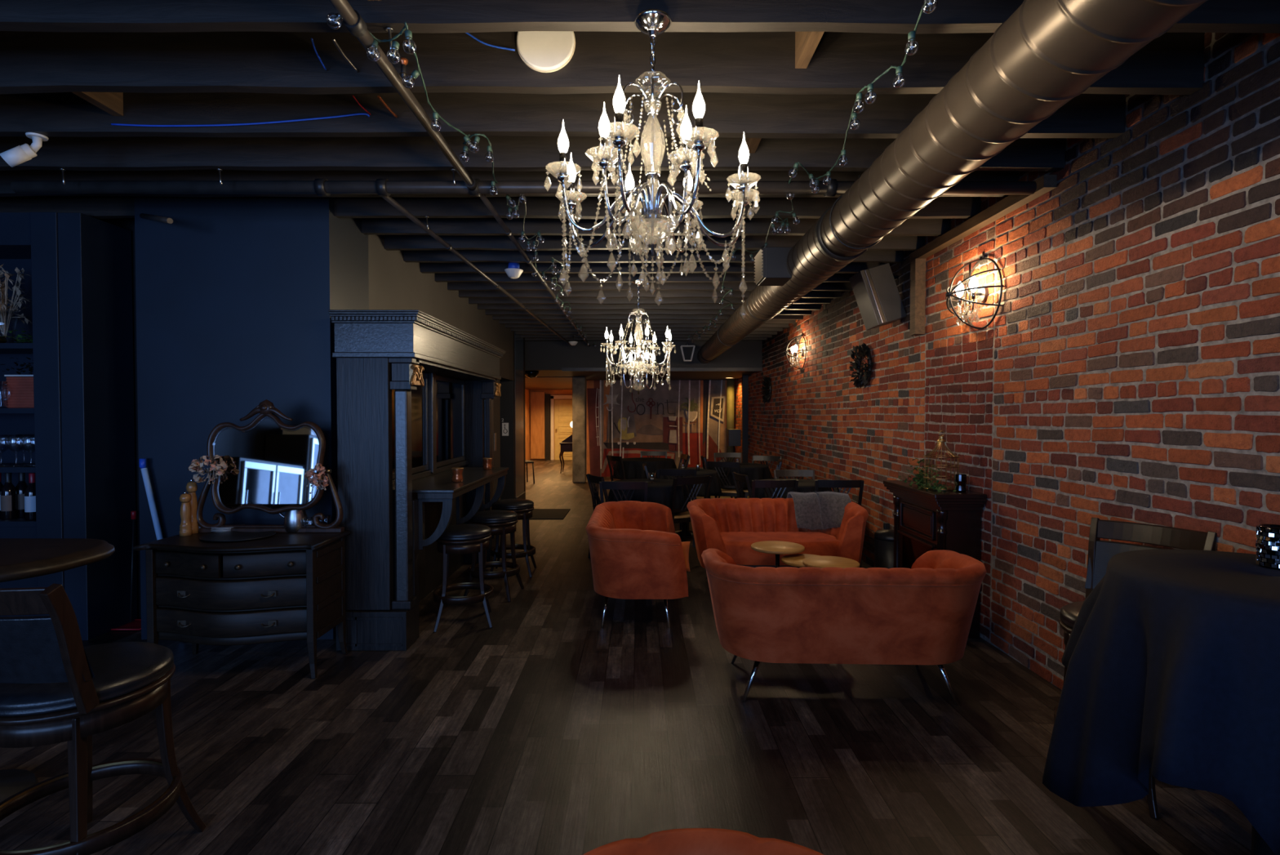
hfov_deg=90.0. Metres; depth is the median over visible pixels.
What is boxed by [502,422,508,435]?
sign
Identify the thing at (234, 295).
wall
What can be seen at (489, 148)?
socket
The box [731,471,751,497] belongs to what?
dining chair
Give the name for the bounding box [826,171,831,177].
socket
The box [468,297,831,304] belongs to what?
ceiling beam
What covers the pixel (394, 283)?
wall
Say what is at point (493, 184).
socket
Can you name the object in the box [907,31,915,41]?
socket
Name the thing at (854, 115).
socket
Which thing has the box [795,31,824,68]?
trim
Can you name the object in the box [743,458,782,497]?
dining chair
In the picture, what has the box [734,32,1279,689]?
wall
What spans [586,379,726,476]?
mural
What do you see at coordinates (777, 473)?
dining chair
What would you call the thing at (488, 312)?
ceiling beam
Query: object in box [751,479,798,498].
dining chair
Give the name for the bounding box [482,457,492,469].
tumbler
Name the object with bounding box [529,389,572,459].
wall
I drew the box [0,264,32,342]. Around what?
dried plant
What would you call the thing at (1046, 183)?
trim
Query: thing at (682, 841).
armchair
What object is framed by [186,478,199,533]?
pepper mill
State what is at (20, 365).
dried foliage
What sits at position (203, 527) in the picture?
base
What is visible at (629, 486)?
dining chair
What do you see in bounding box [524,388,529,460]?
wall
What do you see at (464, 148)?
socket
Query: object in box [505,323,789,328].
trim
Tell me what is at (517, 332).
ceiling beam
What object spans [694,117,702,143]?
candle
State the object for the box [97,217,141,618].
wall
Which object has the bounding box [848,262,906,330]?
wall speaker
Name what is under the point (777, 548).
coffee table
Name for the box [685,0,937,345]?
string light
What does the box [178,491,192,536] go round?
pepper mill
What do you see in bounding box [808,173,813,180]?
socket
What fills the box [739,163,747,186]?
candle
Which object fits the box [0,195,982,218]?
ceiling beam
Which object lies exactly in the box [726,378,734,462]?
trim
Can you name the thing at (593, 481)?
dining chair
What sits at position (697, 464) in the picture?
salt shaker
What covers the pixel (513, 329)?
trim
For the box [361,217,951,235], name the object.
ceiling beam
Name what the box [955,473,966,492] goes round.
vase
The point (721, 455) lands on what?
dining chair
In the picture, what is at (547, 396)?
trim
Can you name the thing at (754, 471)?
tablecloth
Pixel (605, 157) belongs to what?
candle sleeve
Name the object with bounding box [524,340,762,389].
wall
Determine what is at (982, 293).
wall sconce
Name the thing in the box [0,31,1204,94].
ceiling beam
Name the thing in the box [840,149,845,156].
socket
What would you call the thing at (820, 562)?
coffee table
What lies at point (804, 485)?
tablecloth
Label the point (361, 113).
cable
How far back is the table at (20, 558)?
2.35 m
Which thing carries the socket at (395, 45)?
attached to the string light at (408, 35)
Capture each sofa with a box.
[686,497,868,578]
[701,547,986,705]
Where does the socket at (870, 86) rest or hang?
attached to the string light at (911, 36)
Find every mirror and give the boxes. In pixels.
[196,399,344,532]
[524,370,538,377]
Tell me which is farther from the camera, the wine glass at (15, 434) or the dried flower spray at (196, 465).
the wine glass at (15, 434)
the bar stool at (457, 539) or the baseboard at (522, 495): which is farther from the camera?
the baseboard at (522, 495)
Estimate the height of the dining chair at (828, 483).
0.837 m
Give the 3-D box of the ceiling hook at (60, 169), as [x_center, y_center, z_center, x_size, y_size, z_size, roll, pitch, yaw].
[-2.965,-1.286,3.288,0.024,0.079,0.023,0,1,0]
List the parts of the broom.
handle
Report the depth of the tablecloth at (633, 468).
9.14 m
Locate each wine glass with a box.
[0,434,10,466]
[6,434,25,466]
[14,434,32,465]
[21,435,35,466]
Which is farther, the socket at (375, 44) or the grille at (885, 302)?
the grille at (885, 302)
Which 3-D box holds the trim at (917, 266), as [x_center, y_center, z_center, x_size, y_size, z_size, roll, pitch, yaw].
[2.126,-0.995,4.900,0.077,0.570,0.090,0,1,0]
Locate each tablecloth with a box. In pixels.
[608,478,690,512]
[613,457,676,479]
[653,468,721,496]
[708,462,770,488]
[748,478,832,498]
[1042,548,1279,854]
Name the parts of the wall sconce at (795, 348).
plate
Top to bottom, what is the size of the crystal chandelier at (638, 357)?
1.070 m
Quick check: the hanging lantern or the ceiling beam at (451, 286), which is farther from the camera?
the hanging lantern
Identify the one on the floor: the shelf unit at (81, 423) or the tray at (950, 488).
the shelf unit at (81, 423)
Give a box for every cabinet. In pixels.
[328,309,508,650]
[883,480,986,637]
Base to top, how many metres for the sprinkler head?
0.079 m
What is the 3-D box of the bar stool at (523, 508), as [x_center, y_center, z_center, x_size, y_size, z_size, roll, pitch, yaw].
[-1.137,0.977,5.739,0.401,0.660,0.401,0,1,-3]
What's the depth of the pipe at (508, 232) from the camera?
4.58 m
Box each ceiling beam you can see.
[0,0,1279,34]
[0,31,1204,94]
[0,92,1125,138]
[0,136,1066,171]
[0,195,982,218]
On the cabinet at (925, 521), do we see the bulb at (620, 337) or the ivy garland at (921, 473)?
the ivy garland at (921, 473)
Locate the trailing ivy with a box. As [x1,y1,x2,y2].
[1,328,32,342]
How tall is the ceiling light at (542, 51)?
0.226 m
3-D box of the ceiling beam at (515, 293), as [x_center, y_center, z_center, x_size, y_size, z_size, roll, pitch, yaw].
[-1.551,-1.543,6.883,7.528,0.296,0.052,0,1,0]
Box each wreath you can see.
[760,376,772,403]
[848,342,873,388]
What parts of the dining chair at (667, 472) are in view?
leg, rail, leg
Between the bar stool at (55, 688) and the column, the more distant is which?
the column
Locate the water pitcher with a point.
(293, 519)
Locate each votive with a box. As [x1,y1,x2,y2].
[648,472,655,483]
[1255,524,1279,569]
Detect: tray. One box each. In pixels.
[199,530,275,541]
[924,485,954,490]
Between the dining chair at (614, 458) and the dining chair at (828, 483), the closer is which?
the dining chair at (828, 483)
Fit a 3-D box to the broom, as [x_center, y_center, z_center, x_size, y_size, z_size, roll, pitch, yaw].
[-3.442,0.948,4.293,0.316,0.761,0.210,0,1,0]
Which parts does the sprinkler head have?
stem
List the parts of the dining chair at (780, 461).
rail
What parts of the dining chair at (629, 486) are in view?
leg, rail, leg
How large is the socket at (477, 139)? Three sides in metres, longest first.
0.026 x 0.022 x 0.022 m
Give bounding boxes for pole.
[138,457,163,539]
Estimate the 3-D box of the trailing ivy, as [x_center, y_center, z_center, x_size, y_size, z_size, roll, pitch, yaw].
[-3.965,-0.580,4.109,0.266,0.110,0.233,1,1,31]
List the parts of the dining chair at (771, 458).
rail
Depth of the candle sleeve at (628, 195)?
2.41 m
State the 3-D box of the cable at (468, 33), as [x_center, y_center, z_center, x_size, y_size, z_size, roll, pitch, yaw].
[-0.578,-1.472,2.430,0.205,0.075,0.008,0,1,-6]
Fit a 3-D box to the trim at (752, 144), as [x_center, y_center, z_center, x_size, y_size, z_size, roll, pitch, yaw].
[0.564,-1.503,3.087,0.044,0.220,0.346,0,1,0]
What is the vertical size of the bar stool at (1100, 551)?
0.982 m
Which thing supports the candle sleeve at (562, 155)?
on the crystal chandelier at (652, 23)
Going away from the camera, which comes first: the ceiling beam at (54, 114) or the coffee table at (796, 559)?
the ceiling beam at (54, 114)
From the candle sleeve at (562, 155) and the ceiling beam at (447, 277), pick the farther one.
the ceiling beam at (447, 277)
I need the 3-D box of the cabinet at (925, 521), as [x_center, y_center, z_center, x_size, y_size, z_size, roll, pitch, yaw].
[1.994,0.868,4.408,0.326,0.925,0.850,0,1,0]
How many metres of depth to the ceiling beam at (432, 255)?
5.26 m
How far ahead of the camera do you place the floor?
2.74 m
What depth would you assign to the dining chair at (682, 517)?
6.02 m
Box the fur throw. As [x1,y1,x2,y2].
[786,489,851,531]
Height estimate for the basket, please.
0.212 m
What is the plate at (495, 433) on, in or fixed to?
attached to the wall at (394, 283)
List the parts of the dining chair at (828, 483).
leg, rail, leg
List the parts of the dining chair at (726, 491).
leg, rail, seat frame, seat, leg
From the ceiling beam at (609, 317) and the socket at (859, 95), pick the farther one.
the ceiling beam at (609, 317)
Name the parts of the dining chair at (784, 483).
leg, rail, leg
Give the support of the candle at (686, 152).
on the crystal chandelier at (652, 23)
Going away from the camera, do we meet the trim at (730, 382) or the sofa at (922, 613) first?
the sofa at (922, 613)
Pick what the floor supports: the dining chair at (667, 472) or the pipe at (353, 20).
the dining chair at (667, 472)
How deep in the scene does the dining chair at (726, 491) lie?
7.95 m
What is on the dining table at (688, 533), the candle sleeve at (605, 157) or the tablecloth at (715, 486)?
the tablecloth at (715, 486)
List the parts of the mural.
painted lamp shade, painted chair seat, couch trim, painted panel, painted panel, painted panel, painted board frame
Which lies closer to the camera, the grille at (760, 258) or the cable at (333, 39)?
the cable at (333, 39)
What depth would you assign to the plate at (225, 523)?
3.85 m
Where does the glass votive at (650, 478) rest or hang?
on the tablecloth at (660, 491)
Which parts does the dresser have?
leg, knob, bail pull, bail pull, drawer, leg, knob, drawer, rail, drawer, rail, rail, rail, knob, drawer, bail pull, bail pull, knob, leg, leg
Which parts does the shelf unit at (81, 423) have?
shelf, shelf, shelf, shelf, pilaster trim, panel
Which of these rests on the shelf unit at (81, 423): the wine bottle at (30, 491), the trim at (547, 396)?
the wine bottle at (30, 491)
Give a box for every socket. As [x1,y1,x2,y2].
[370,40,377,50]
[391,40,399,51]
[404,30,412,39]
[410,69,419,78]
[432,111,438,119]
[462,146,467,152]
[463,135,470,143]
[474,136,479,143]
[486,145,491,152]
[491,181,495,186]
[793,162,799,168]
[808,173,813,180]
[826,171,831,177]
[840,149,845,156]
[851,112,857,120]
[856,92,862,101]
[866,83,873,92]
[895,66,902,75]
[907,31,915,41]
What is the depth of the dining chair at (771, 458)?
9.03 m
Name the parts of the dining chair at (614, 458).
leg, rail, leg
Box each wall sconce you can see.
[784,332,806,368]
[945,251,1004,329]
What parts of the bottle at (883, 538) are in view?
lid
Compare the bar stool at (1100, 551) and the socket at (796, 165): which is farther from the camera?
the socket at (796, 165)
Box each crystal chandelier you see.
[543,8,760,318]
[600,279,675,394]
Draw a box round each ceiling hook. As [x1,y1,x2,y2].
[59,168,66,185]
[217,168,222,185]
[386,26,393,54]
[424,215,428,229]
[451,168,455,185]
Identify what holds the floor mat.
on the floor
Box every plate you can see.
[213,523,244,528]
[493,432,496,450]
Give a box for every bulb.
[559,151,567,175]
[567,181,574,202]
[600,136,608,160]
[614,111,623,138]
[619,335,622,343]
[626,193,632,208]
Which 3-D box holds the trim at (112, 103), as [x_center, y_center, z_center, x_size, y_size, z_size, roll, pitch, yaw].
[-2.327,-1.495,2.681,0.044,0.220,0.346,0,1,0]
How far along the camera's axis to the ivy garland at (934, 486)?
4.20 m
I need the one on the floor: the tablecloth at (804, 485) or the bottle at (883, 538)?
the bottle at (883, 538)
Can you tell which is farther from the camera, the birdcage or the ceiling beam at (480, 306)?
the ceiling beam at (480, 306)
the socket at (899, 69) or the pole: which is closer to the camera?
the socket at (899, 69)
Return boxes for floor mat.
[528,508,570,519]
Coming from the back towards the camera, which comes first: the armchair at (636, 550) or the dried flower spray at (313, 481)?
the armchair at (636, 550)
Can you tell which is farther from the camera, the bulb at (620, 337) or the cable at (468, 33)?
the bulb at (620, 337)
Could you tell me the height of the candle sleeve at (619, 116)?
0.072 m
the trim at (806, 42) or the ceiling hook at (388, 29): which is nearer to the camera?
the ceiling hook at (388, 29)
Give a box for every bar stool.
[0,582,206,854]
[433,524,493,631]
[463,509,524,601]
[489,498,536,577]
[1053,517,1217,817]
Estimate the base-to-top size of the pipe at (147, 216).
0.144 m
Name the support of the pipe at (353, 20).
attached to the ceiling beam at (320, 187)
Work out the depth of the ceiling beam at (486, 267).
5.66 m
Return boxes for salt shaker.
[696,463,699,471]
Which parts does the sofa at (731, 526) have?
panel, seat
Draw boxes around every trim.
[71,91,123,115]
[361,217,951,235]
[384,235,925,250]
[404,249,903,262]
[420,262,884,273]
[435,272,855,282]
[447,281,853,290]
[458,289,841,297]
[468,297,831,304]
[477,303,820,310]
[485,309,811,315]
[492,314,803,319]
[498,319,795,324]
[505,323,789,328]
[511,327,782,331]
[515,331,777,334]
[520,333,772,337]
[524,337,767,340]
[545,394,550,460]
[561,367,762,371]
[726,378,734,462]
[742,374,748,462]
[746,137,761,153]
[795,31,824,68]
[909,174,1057,262]
[910,258,925,335]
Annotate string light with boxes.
[326,13,596,346]
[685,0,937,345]
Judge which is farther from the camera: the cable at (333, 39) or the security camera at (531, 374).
the security camera at (531, 374)
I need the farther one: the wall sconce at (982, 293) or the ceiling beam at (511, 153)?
the wall sconce at (982, 293)
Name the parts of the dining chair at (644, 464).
rail, leg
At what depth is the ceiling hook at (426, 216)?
4.07 m
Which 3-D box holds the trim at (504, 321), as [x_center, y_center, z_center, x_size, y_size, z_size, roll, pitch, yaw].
[-1.555,-1.584,8.882,7.528,0.295,0.052,0,1,0]
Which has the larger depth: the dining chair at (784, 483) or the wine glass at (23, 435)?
the dining chair at (784, 483)
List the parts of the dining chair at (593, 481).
leg, rail, leg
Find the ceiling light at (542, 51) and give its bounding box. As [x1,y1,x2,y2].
[515,31,575,72]
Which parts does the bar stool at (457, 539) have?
leg, leg, foot plate, seat, leg, leg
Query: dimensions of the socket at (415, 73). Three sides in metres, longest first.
0.026 x 0.022 x 0.022 m
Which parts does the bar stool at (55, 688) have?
rail, post, leg, foot plate, seat, leg, leg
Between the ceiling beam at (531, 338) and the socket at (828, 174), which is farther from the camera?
the ceiling beam at (531, 338)
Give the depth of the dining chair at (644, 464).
7.45 m
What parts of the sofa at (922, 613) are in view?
leg, leg, leg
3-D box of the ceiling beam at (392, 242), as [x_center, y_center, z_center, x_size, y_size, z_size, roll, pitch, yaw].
[-1.546,-1.502,4.883,7.528,0.295,0.052,0,1,0]
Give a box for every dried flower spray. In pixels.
[187,454,227,484]
[303,462,328,493]
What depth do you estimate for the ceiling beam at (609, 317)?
8.46 m
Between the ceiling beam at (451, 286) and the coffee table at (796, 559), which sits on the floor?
the coffee table at (796, 559)
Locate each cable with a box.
[111,112,369,127]
[311,38,326,70]
[352,95,371,115]
[465,32,515,51]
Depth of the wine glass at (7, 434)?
4.09 m
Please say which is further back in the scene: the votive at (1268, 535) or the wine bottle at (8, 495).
the wine bottle at (8, 495)
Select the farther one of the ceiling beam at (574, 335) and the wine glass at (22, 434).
the ceiling beam at (574, 335)
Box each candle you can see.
[682,139,690,163]
[685,190,691,207]
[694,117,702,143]
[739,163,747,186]
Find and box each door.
[530,391,545,458]
[554,399,572,459]
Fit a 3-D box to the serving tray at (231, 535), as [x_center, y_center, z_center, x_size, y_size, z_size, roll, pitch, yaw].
[-2.265,0.612,3.608,0.380,0.012,0.327,0,1,0]
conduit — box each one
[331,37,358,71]
[377,95,397,117]
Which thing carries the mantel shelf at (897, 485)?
attached to the cabinet at (925, 521)
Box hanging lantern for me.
[680,340,695,361]
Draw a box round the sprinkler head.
[398,57,408,82]
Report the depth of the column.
13.20 m
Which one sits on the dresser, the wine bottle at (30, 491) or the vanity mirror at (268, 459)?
the vanity mirror at (268, 459)
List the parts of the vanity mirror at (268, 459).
scroll arm, scroll arm, pivot knob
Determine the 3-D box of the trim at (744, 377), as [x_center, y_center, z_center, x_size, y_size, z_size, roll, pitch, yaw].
[2.096,0.059,12.768,0.110,2.200,0.080,0,1,0]
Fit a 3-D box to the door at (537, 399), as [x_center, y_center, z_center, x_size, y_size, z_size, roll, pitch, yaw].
[-3.183,-0.068,19.946,0.440,2.080,0.100,0,1,0]
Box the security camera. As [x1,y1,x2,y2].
[0,132,48,167]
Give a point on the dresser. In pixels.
(280, 586)
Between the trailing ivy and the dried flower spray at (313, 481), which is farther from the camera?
the trailing ivy
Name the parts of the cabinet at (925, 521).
moulding, panel frame, raised panel, crown moulding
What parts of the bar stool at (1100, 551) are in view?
leg, seat, post, rail, leg, post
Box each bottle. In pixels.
[0,472,3,518]
[0,472,17,519]
[15,472,27,517]
[24,472,35,520]
[874,522,893,568]
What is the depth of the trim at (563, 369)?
11.25 m
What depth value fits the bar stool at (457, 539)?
4.25 m
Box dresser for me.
[133,530,350,678]
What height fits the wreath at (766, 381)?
0.466 m
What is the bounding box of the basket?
[4,374,34,408]
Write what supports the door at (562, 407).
in the wall at (552, 392)
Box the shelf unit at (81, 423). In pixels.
[0,212,137,639]
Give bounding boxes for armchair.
[582,827,823,854]
[585,500,688,627]
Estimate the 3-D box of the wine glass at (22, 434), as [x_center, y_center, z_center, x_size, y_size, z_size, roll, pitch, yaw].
[-3.974,0.147,4.075,0.088,0.200,0.088,0,1,0]
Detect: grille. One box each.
[754,247,765,284]
[868,262,906,321]
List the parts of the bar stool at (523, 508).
leg, leg, seat, foot plate, leg, leg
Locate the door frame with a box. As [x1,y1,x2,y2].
[550,395,572,459]
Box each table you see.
[0,537,115,801]
[675,521,693,537]
[751,540,804,567]
[781,553,821,567]
[802,555,859,568]
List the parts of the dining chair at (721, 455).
rail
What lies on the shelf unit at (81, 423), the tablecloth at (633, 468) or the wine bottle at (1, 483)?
the wine bottle at (1, 483)
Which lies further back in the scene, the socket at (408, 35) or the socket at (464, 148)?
the socket at (464, 148)
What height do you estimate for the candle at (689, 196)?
0.072 m
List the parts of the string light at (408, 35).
bulb, bulb, bulb, bulb, bulb, bulb, bulb, bulb, bulb, bulb, bulb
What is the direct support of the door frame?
attached to the wall at (552, 392)
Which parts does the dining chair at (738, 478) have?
leg, rail, leg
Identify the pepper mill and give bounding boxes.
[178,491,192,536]
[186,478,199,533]
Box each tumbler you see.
[451,466,463,482]
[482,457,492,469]
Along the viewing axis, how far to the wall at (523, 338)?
10.82 m
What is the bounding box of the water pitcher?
[278,510,307,533]
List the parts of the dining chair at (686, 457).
rail, leg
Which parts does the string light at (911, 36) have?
bulb, bulb, bulb, bulb, bulb, bulb, bulb, bulb, bulb, bulb, bulb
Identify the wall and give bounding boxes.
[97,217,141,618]
[134,195,368,639]
[368,235,524,500]
[523,337,525,491]
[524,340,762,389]
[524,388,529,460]
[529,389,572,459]
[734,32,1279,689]
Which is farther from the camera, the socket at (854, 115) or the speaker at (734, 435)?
the speaker at (734, 435)
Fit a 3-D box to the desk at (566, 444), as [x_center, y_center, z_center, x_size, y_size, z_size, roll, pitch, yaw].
[-1.609,0.627,15.613,0.671,0.952,0.500,0,1,0]
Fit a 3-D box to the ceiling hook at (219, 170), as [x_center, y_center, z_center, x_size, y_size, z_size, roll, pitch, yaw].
[-2.160,-1.286,3.290,0.024,0.079,0.023,0,1,0]
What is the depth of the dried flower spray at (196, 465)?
3.66 m
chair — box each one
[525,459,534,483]
[586,473,608,558]
[599,480,648,503]
[606,454,625,481]
[640,450,666,457]
[642,462,681,529]
[657,468,696,546]
[671,475,711,541]
[677,453,689,468]
[700,455,735,498]
[706,461,744,498]
[713,452,741,497]
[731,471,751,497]
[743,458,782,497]
[744,455,782,497]
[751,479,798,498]
[773,469,814,479]
[814,479,864,567]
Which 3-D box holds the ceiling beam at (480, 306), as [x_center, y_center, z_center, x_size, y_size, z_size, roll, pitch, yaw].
[-1.552,-1.560,7.682,7.528,0.295,0.052,0,1,0]
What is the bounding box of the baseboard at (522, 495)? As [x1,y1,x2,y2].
[515,491,525,498]
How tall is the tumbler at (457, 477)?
0.100 m
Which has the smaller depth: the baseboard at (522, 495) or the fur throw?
the fur throw
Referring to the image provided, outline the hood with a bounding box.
[0,145,31,167]
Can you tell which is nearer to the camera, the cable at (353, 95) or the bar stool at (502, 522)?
the cable at (353, 95)
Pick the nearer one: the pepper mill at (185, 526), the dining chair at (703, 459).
the pepper mill at (185, 526)
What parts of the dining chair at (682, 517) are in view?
leg, seat, seat frame, leg, rail, leg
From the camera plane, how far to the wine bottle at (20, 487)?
4.15 m
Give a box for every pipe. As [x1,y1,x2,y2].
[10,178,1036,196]
[139,213,173,223]
[328,0,476,191]
[380,195,570,345]
[479,194,590,346]
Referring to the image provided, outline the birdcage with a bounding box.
[923,430,959,490]
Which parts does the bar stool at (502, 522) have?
leg, leg, seat, foot plate, leg, leg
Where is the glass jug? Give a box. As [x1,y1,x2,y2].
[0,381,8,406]
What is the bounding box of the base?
[199,524,344,532]
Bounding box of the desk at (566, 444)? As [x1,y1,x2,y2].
[559,434,572,473]
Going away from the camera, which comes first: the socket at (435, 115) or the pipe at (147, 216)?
the socket at (435, 115)
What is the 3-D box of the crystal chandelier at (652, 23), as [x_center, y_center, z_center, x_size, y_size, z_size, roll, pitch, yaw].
[0.046,-0.843,2.100,0.735,0.920,0.753,0,1,4]
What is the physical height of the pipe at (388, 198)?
0.041 m
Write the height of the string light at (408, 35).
0.108 m
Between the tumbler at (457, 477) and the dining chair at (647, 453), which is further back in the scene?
the dining chair at (647, 453)
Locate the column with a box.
[572,376,586,482]
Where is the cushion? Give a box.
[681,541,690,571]
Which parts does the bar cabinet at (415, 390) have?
panel, post, mirror pane, mirror frame, architrave, cornice, panel, splash rail, mirror pane, mirror frame, panel, post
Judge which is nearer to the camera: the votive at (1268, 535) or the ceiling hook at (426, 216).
the votive at (1268, 535)
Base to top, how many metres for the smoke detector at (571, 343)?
0.154 m
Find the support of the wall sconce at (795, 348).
attached to the wall at (1126, 368)
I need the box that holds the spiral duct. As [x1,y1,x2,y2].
[697,0,1208,363]
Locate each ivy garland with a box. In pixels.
[897,455,942,488]
[899,475,956,492]
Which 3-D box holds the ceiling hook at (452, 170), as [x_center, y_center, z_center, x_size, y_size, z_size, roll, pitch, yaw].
[-0.960,-1.286,3.292,0.024,0.079,0.023,0,1,0]
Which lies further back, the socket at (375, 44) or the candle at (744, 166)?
the candle at (744, 166)
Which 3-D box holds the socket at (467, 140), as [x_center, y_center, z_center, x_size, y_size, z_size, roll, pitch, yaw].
[-0.756,-1.257,2.793,0.022,0.026,0.022,-40,7,1]
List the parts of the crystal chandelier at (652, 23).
bulb, bulb, arm, bulb, arm, bulb, arm, bulb, arm, arm, supply cord, crown, column rod, lamp shade, chain, arm, arm, arm, bulb, bulb, bulb, arm, arm, bulb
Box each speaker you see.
[727,428,741,462]
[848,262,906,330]
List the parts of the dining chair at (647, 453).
rail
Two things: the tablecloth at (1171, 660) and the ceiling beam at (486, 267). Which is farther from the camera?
the ceiling beam at (486, 267)
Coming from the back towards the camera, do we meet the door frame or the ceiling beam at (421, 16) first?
the door frame
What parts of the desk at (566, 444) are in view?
leg, leg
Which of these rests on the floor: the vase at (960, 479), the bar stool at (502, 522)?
the bar stool at (502, 522)
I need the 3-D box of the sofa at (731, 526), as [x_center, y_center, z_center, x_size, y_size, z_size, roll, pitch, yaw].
[1.109,0.969,5.289,1.431,0.692,0.727,0,1,0]
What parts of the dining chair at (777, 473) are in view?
rail, leg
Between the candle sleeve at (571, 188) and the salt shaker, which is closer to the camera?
the candle sleeve at (571, 188)
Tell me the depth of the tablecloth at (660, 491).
6.01 m
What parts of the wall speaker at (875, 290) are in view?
edge trim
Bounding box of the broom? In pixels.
[111,510,141,630]
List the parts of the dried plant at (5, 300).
vase glass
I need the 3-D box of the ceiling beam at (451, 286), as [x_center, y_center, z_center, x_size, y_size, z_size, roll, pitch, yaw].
[-1.550,-1.535,6.483,7.528,0.295,0.052,0,1,0]
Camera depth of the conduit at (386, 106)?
2.76 m
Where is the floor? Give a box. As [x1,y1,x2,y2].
[0,459,1252,854]
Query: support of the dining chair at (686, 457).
on the floor
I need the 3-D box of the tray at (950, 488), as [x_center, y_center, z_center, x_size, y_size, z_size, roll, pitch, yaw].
[2.001,0.403,4.253,0.218,0.008,0.217,0,1,0]
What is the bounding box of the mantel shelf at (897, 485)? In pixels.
[883,480,986,498]
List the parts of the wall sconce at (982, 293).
bulb, lamp arm, lamp arm, bulb, plate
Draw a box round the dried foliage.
[0,352,33,373]
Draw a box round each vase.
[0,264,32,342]
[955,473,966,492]
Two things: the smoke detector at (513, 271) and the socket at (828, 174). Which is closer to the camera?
the socket at (828, 174)
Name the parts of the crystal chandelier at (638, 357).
bulb, bulb, arm, bulb, arm, arm, arm, bulb, arm, stem, column rod, lamp shade, chain, arm, arm, bulb, arm, arm, arm, arm, bulb, bulb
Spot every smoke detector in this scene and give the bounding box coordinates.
[504,262,523,278]
[568,335,577,345]
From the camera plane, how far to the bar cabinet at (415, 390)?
3.88 m
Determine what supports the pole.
on the floor
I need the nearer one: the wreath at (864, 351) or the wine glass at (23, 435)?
the wine glass at (23, 435)

